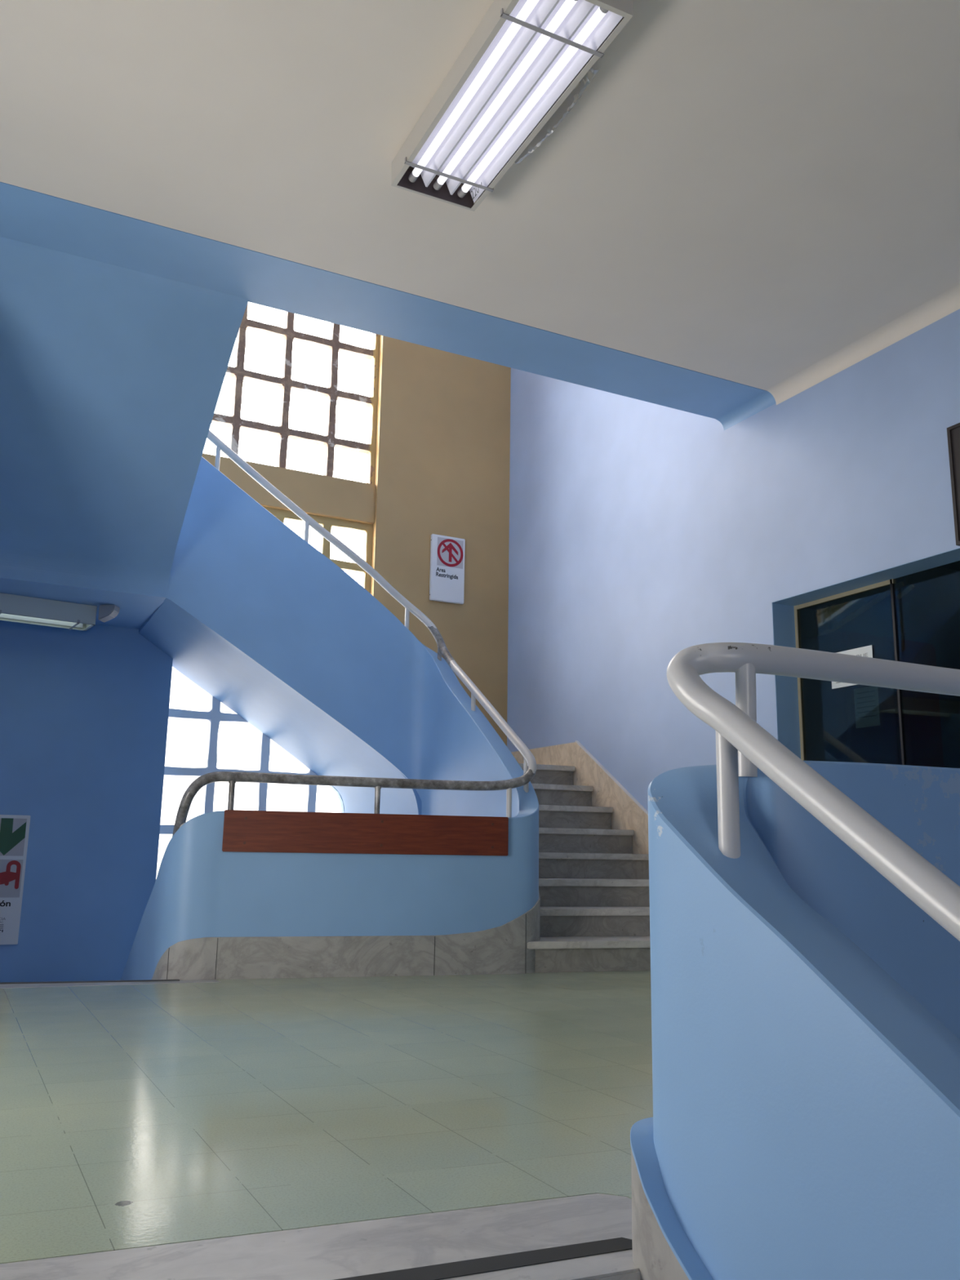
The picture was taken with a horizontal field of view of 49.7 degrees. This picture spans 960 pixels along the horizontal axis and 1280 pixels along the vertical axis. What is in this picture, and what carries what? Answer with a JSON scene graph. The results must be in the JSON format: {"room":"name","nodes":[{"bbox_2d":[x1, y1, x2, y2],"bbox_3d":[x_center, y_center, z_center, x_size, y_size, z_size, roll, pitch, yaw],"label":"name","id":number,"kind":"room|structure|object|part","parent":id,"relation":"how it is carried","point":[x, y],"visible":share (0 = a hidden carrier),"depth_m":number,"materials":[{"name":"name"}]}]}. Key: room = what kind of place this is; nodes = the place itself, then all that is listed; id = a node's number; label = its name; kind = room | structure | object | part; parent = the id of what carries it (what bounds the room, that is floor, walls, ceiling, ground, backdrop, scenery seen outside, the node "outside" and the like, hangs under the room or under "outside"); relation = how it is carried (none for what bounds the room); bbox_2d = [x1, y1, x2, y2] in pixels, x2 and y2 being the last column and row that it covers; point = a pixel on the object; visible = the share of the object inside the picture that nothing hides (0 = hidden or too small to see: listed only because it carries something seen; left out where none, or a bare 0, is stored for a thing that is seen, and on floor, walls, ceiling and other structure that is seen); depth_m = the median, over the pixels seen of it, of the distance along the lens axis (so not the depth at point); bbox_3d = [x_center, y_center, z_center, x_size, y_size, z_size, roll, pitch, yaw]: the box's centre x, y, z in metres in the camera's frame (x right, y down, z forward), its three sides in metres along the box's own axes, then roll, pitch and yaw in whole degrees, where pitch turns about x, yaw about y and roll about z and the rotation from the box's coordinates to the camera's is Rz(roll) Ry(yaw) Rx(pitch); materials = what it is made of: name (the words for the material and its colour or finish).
{"room":"stairwell landing","nodes":[
{"label":"stairwell landing","id":0,"kind":"room"},
{"bbox_2d":[0,620,173,982],"bbox_3d":[-3.370,2.624,7.579,1.742,5.586,0.415,7,-13,-26],"label":"wall","id":1,"kind":"structure","parent":0,"point":[84,715],"depth_m":7.81,"materials":[{"name":"blue paint"}]},
{"bbox_2d":[0,814,31,944],"bbox_3d":[-3.447,1.721,7.462,0.304,0.912,0.031,7,-13,-26],"label":"wall sign","id":2,"kind":"object","parent":1,"relation":"attached to","point":[14,828],"visible":1,"depth_m":7.49,"materials":[{"name":"white plastic"}]},
{"bbox_2d":[138,601,422,814],"bbox_3d":[-1.580,2.493,7.735,2.117,5.560,1.377,7,-13,-26],"label":"stair slab","id":3,"kind":"structure","parent":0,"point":[315,740],"depth_m":8.02,"materials":[{"name":"blue paint"}]},
{"bbox_2d":[0,970,653,1263],"bbox_3d":[-0.364,1.567,3.591,6.352,0.250,4.648,7,-13,-26],"label":"floor","id":4,"kind":"structure","parent":0,"point":[132,1116],"depth_m":2.92,"materials":[{"name":"green tile"}]},
{"bbox_2d":[0,979,220,988],"bbox_3d":[-2.180,1.773,5.251,1.686,0.046,0.236,5,-12,-17],"label":"trim","id":5,"kind":"structure","parent":4,"relation":"on","point":[51,984],"depth_m":5.33,"materials":[{"name":"grey stone"}]},
{"bbox_2d":[0,979,179,984],"bbox_3d":[-2.308,1.772,5.309,1.480,0.036,0.032,4,-12,-16],"label":"metal edge","id":6,"kind":"object","parent":5,"relation":"on","point":[137,980],"visible":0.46,"depth_m":5.38,"materials":[{"name":"grey metal"}]},
{"bbox_2d":[0,1193,640,1279],"bbox_3d":[-1.063,1.011,1.445,3.124,0.045,0.479,6,-13,-23],"label":"stair step","id":7,"kind":"structure","parent":4,"relation":"on","point":[360,1248],"depth_m":1.83,"materials":[{"name":"grey stone"}]},
{"bbox_2d":[334,1237,632,1279],"bbox_3d":[-1.067,0.965,1.332,2.988,0.002,0.060,6,-13,-22],"label":"strip","id":8,"kind":"object","parent":7,"relation":"on","point":[480,1265],"visible":0.79,"depth_m":1.79,"materials":[{"name":"black rubber"}]},
{"bbox_2d":[511,740,650,973],"bbox_3d":[-0.572,1.004,7.401,3.472,2.875,3.225,7,-13,-26],"label":"staircase","id":9,"kind":"structure","parent":4,"relation":"on","point":[593,849],"depth_m":7.25,"materials":[{"name":"stone"}]},
{"bbox_2d":[120,456,540,980],"bbox_3d":[-1.200,1.537,7.039,2.220,5.965,2.833,7,-13,-26],"label":"parapet","id":10,"kind":"object","parent":9,"relation":"on","point":[237,570],"visible":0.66,"depth_m":6.24,"materials":[{"name":"blue paint"}]},
{"bbox_3d":[-0.703,1.644,6.000,2.233,0.954,0.523,6,-13,-24],"label":"marble skirting","id":11,"kind":"part","parent":10,"relation":"part of","materials":[{"name":"grey stone"}]},
{"bbox_2d":[172,430,536,836],"bbox_3d":[-1.179,0.628,7.222,2.135,4.628,2.718,7,-13,-26],"label":"handrail","id":12,"kind":"object","parent":10,"relation":"attached to","point":[529,761],"visible":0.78,"depth_m":6.38,"materials":[{"name":"white metal"}]},
{"bbox_3d":[-1.916,-1.309,7.568,0.032,0.246,0.033,7,-13,-26],"label":"post","id":13,"kind":"part","parent":12,"relation":"part of","materials":[{"name":"grey metal"}]},
{"bbox_3d":[-1.407,0.898,5.859,0.032,0.237,0.033,7,-13,-26],"label":"post","id":14,"kind":"part","parent":12,"relation":"part of","materials":[{"name":"grey metal"}]},
{"bbox_3d":[-1.302,-0.784,7.784,0.032,0.242,0.033,7,-13,-26],"label":"post","id":15,"kind":"part","parent":12,"relation":"part of","materials":[{"name":"grey metal"}]},
{"bbox_3d":[-0.604,0.960,6.093,0.032,0.231,0.033,7,-13,-26],"label":"post","id":16,"kind":"part","parent":12,"relation":"part of","materials":[{"name":"grey metal"}]},
{"bbox_3d":[-0.566,-0.141,8.026,0.032,0.252,0.033,7,-13,-26],"label":"post","id":17,"kind":"part","parent":12,"relation":"part of","materials":[{"name":"grey metal"}]},
{"bbox_3d":[-0.307,0.108,7.899,0.032,0.179,0.033,7,-13,-26],"label":"post","id":18,"kind":"part","parent":12,"relation":"part of","materials":[{"name":"grey metal"}]},
{"bbox_3d":[-0.048,0.459,7.319,0.032,0.210,0.033,7,-13,-26],"label":"post","id":19,"kind":"part","parent":12,"relation":"part of","materials":[{"name":"grey metal"}]},
{"bbox_3d":[0.177,1.012,6.332,0.032,0.248,0.033,7,-13,-26],"label":"post","id":20,"kind":"part","parent":12,"relation":"part of","materials":[{"name":"grey metal"}]},
{"bbox_3d":[0.291,0.861,6.541,0.032,0.274,0.033,7,-13,-26],"label":"post","id":21,"kind":"part","parent":12,"relation":"part of","materials":[{"name":"grey metal"}]},
{"bbox_2d":[222,809,508,855],"bbox_3d":[-0.628,1.117,5.979,1.661,0.228,0.030,4,-12,-16],"label":"wooden board","id":22,"kind":"object","parent":10,"relation":"attached to","point":[244,831],"visible":1,"depth_m":5.95,"materials":[{"name":"brown wood"}]},
{"bbox_2d":[630,760,959,1279],"bbox_3d":[2.508,1.835,0.992,3.455,3.471,3.288,7,-13,-26],"label":"parapet","id":23,"kind":"object","parent":4,"relation":"on","point":[804,1124],"visible":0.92,"depth_m":1.67,"materials":[{"name":"blue paint"}]},
{"bbox_3d":[2.496,2.066,0.940,3.434,2.637,3.288,7,-13,-26],"label":"marble skirting","id":24,"kind":"part","parent":23,"relation":"part of","materials":[{"name":"beige stone"}]},
{"bbox_2d":[666,642,959,941],"bbox_3d":[2.559,0.985,1.120,3.388,2.199,3.198,7,-13,-26],"label":"handrail","id":25,"kind":"object","parent":23,"relation":"attached to","point":[743,746],"visible":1,"depth_m":1.83,"materials":[{"name":"white metal"}]},
{"bbox_3d":[0.442,0.284,1.843,0.038,0.280,0.063,-1,-12,10],"label":"post","id":26,"kind":"part","parent":25,"relation":"part of","materials":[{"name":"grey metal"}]},
{"bbox_3d":[0.500,0.145,1.948,0.038,0.223,0.045,7,-13,-26],"label":"post","id":27,"kind":"part","parent":25,"relation":"part of","materials":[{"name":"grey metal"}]},
{"bbox_2d":[330,786,344,813],"bbox_3d":[-1.196,3.260,8.610,0.840,4.820,0.058,7,-13,-26],"label":"wall","id":28,"kind":"structure","parent":0,"point":[332,787],"depth_m":8.96,"materials":[{"name":"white paint"}]},
{"bbox_2d":[155,666,342,878],"bbox_3d":[-1.847,2.204,8.489,1.872,4.820,0.081,7,-13,-26],"label":"window","id":29,"kind":"structure","parent":28,"relation":"in","point":[205,735],"depth_m":8.58,"materials":[{"name":"glass"}]},
{"bbox_3d":[-2.434,1.756,8.302,0.443,0.464,0.020,7,-13,-26],"label":"pane","id":30,"kind":"part","parent":29,"relation":"part of","materials":[{"name":"clear glass"}]},
{"bbox_3d":[-2.427,1.302,8.396,0.443,0.464,0.020,7,-13,-26],"label":"pane","id":31,"kind":"part","parent":29,"relation":"part of","materials":[{"name":"clear glass"}]},
{"bbox_3d":[-2.420,0.846,8.489,0.443,0.466,0.020,7,-13,-26],"label":"pane","id":32,"kind":"part","parent":29,"relation":"part of","materials":[{"name":"clear glass"}]},
{"bbox_3d":[-2.413,0.390,8.582,0.443,0.466,0.020,7,-13,-26],"label":"pane","id":33,"kind":"part","parent":29,"relation":"part of","materials":[{"name":"clear glass"}]},
{"bbox_3d":[-2.020,0.436,8.777,0.438,0.466,0.020,7,-13,-26],"label":"pane","id":34,"kind":"part","parent":29,"relation":"part of","materials":[{"name":"clear glass"}]},
{"bbox_3d":[-2.035,1.348,8.590,0.438,0.464,0.020,7,-13,-26],"label":"pane","id":35,"kind":"part","parent":29,"relation":"part of","materials":[{"name":"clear glass"}]},
{"bbox_3d":[-1.847,2.204,8.489,1.872,4.820,0.081,7,-13,-26],"label":"frame","id":36,"kind":"part","parent":29,"relation":"part of","materials":[{"name":"paint"}]},
{"bbox_3d":[-2.028,0.892,8.684,0.438,0.466,0.020,7,-13,-26],"label":"pane","id":37,"kind":"part","parent":29,"relation":"part of","materials":[{"name":"clear glass"}]},
{"bbox_3d":[-1.649,1.393,8.781,0.427,0.464,0.020,7,-13,-26],"label":"pane","id":38,"kind":"part","parent":29,"relation":"part of","materials":[{"name":"clear glass"}]},
{"bbox_3d":[-1.642,0.938,8.875,0.427,0.466,0.020,7,-13,-26],"label":"pane","id":39,"kind":"part","parent":29,"relation":"part of","materials":[{"name":"clear glass"}]},
{"bbox_3d":[-1.263,1.439,8.973,0.440,0.464,0.020,7,-13,-26],"label":"pane","id":40,"kind":"part","parent":29,"relation":"part of","materials":[{"name":"clear glass"}]},
{"bbox_2d":[366,334,511,746],"bbox_3d":[-0.389,-1.731,10.048,1.380,6.400,0.300,7,-13,-26],"label":"wall","id":41,"kind":"structure","parent":0,"point":[442,463],"depth_m":9.83,"materials":[{"name":"paint"}]},
{"bbox_2d":[429,533,465,604],"bbox_3d":[-0.305,-0.662,9.687,0.346,0.633,0.041,7,-13,-26],"label":"wall sign","id":42,"kind":"object","parent":41,"relation":"attached to","point":[446,576],"visible":1,"depth_m":9.67,"materials":[{"name":"white plastic"}]},
{"bbox_2d":[0,0,959,390],"bbox_3d":[0.902,-2.759,2.063,6.352,0.250,7.840,7,-13,-26],"label":"ceiling","id":43,"kind":"structure","parent":0,"point":[744,192],"depth_m":4.56,"materials":[{"name":"beige paint"}]},
{"bbox_2d":[391,0,633,211],"bbox_3d":[0.073,-2.159,4.128,0.422,0.121,1.280,6,-13,-25],"label":"ceiling light","id":44,"kind":"object","parent":43,"relation":"attached to","point":[523,59],"visible":1,"depth_m":4.07,"materials":[{"name":"white metal"}]},
{"bbox_3d":[-0.199,-2.051,4.669,0.398,0.098,0.042,6,-13,-25],"label":"plate","id":45,"kind":"part","parent":44,"relation":"part of","materials":[{"name":"black metal"}]},
{"bbox_2d":[514,66,599,163],"bbox_3d":[0.298,-2.156,4.290,0.101,0.054,0.630,7,-13,-26],"label":"strip","id":46,"kind":"object","parent":43,"relation":"attached to","point":[558,116],"visible":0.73,"depth_m":4.27,"materials":[{"name":"white"}]},
{"bbox_2d":[506,308,959,811],"bbox_3d":[2.874,-0.475,4.959,0.200,10.800,11.900,7,-13,-26],"label":"wall","id":47,"kind":"structure","parent":0,"point":[642,533],"depth_m":7.55,"materials":[{"name":"blue paint"}]},
{"bbox_2d":[0,182,766,418],"bbox_3d":[-0.992,-2.042,5.711,6.352,0.250,0.535,7,-13,-26],"label":"beam","id":48,"kind":"structure","parent":47,"relation":"attached to","point":[28,216],"depth_m":5.80,"materials":[{"name":"blue paint"}]},
{"bbox_2d":[715,391,776,430],"bbox_3d":[1.806,-1.557,7.063,0.070,0.070,0.524,7,-13,-26],"label":"trim","id":49,"kind":"structure","parent":47,"relation":"attached to","point":[766,399],"depth_m":7.06,"materials":[{"name":"blue paint"}]},
{"bbox_2d":[766,284,959,404],"bbox_3d":[3.694,-2.268,3.408,0.085,0.085,7.826,7,-13,-26],"label":"trim","id":50,"kind":"structure","parent":47,"relation":"attached to","point":[947,303],"depth_m":6.11,"materials":[{"name":"beige paint"}]},
{"bbox_2d":[772,547,959,764],"bbox_3d":[2.747,0.085,5.095,0.209,1.252,3.445,7,-13,-26],"label":"window","id":51,"kind":"structure","parent":47,"relation":"in","point":[816,721],"depth_m":6.31,"materials":[{"name":"black glass"}]},
{"bbox_3d":[2.231,0.323,6.288,0.025,1.249,0.802,7,-13,-26],"label":"frame","id":52,"kind":"part","parent":51,"relation":"part of","materials":[{"name":"black metal"}]},
{"bbox_3d":[2.228,0.323,6.285,0.006,1.247,0.760,7,-13,-26],"label":"pane","id":53,"kind":"part","parent":51,"relation":"part of","materials":[{"name":"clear glass"}]},
{"bbox_2d":[831,644,872,688],"bbox_3d":[2.248,0.166,6.269,0.002,0.220,0.330,7,-13,-26],"label":"paper notice","id":54,"kind":"object","parent":51,"relation":"attached to","point":[865,651],"visible":0.38,"depth_m":6.25,"materials":[{"name":"grey paper"}]},
{"bbox_3d":[3.008,0.028,4.784,0.006,1.247,2.645,7,-13,-26],"label":"pane","id":55,"kind":"part","parent":51,"relation":"part of","materials":[{"name":"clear glass"}]},
{"bbox_2d":[946,422,959,546],"bbox_3d":[2.796,-0.924,4.971,0.024,0.656,1.237,7,-13,-26],"label":"board","id":56,"kind":"object","parent":47,"relation":"attached to","point":[953,431],"visible":1,"depth_m":5.50,"materials":[{"name":"black"}]},
{"bbox_2d":[902,560,959,768],"bbox_3d":[4.600,0.339,5.810,3.798,3.200,5.700,7,-13,-26],"label":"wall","id":57,"kind":"structure","parent":0,"point":[933,615],"depth_m":8.54,"materials":[{"name":"glass"}]},
{"bbox_3d":[4.575,1.955,5.479,3.797,0.100,5.700,7,-13,-26],"label":"floor","id":58,"kind":"structure","parent":0,"visible":0},
{"bbox_2d":[889,639,943,767],"bbox_3d":[2.694,1.084,7.053,0.880,2.180,0.440,7,-13,-26],"label":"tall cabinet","id":59,"kind":"object","parent":58,"relation":"on","point":[921,710],"visible":0.09,"depth_m":7.07,"materials":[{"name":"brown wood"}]},
{"bbox_3d":[2.596,1.010,6.776,0.425,2.090,0.020,7,-13,-26],"label":"door","id":60,"kind":"part","parent":59,"relation":"part of","materials":[{"name":"glass"}]},
{"bbox_3d":[-4.008,-0.098,5.842,1.500,10.200,2.980,7,-13,-26],"label":"wall","id":61,"kind":"structure","parent":0,"visible":0},
{"bbox_2d":[0,236,248,629],"bbox_3d":[-2.645,-1.194,6.706,1.463,1.564,3.277,7,-13,-26],"label":"landing slab","id":62,"kind":"object","parent":61,"relation":"attached to","point":[112,377],"visible":0.92,"depth_m":6.21,"materials":[{"name":"blue paint"}]},
{"bbox_2d":[0,592,97,631],"bbox_3d":[-3.349,-0.230,7.205,1.250,0.141,0.283,8,-14,-33],"label":"ceiling light","id":63,"kind":"object","parent":62,"relation":"attached to","point":[13,608],"visible":1,"depth_m":7.31,"materials":[{"name":"white"}]},
{"bbox_2d":[97,604,119,622],"bbox_3d":[-2.659,-0.189,7.431,0.114,0.111,0.100,0,-12,5],"label":"cable cover","id":64,"kind":"object","parent":62,"relation":"attached to","point":[106,612],"visible":1,"depth_m":7.39,"materials":[{"name":"grey plastic"}]},
{"bbox_3d":[-4.219,-0.033,7.667,2.750,10.800,0.405,7,-13,-26],"label":"wall","id":65,"kind":"structure","parent":0,"visible":0},
{"bbox_2d":[201,453,375,524],"bbox_3d":[-2.012,-1.345,9.153,2.222,0.375,0.260,7,-13,-26],"label":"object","id":66,"kind":"structure","parent":65,"relation":"attached to","point":[318,495],"depth_m":9.25,"materials":[{"name":"paint"}]},
{"bbox_2d":[211,302,379,484],"bbox_3d":[-1.959,-2.902,9.435,2.296,2.800,0.081,7,-13,-26],"label":"window","id":67,"kind":"structure","parent":65,"relation":"in","point":[238,373],"depth_m":9.46,"materials":[{"name":"paint"}]},
{"bbox_2d":[263,506,373,592],"bbox_3d":[-1.982,-0.689,8.988,2.268,1.043,0.081,7,-13,-26],"label":"window","id":68,"kind":"structure","parent":65,"relation":"in","point":[327,523],"depth_m":9.37,"materials":[{"name":"paint"}]}
]}

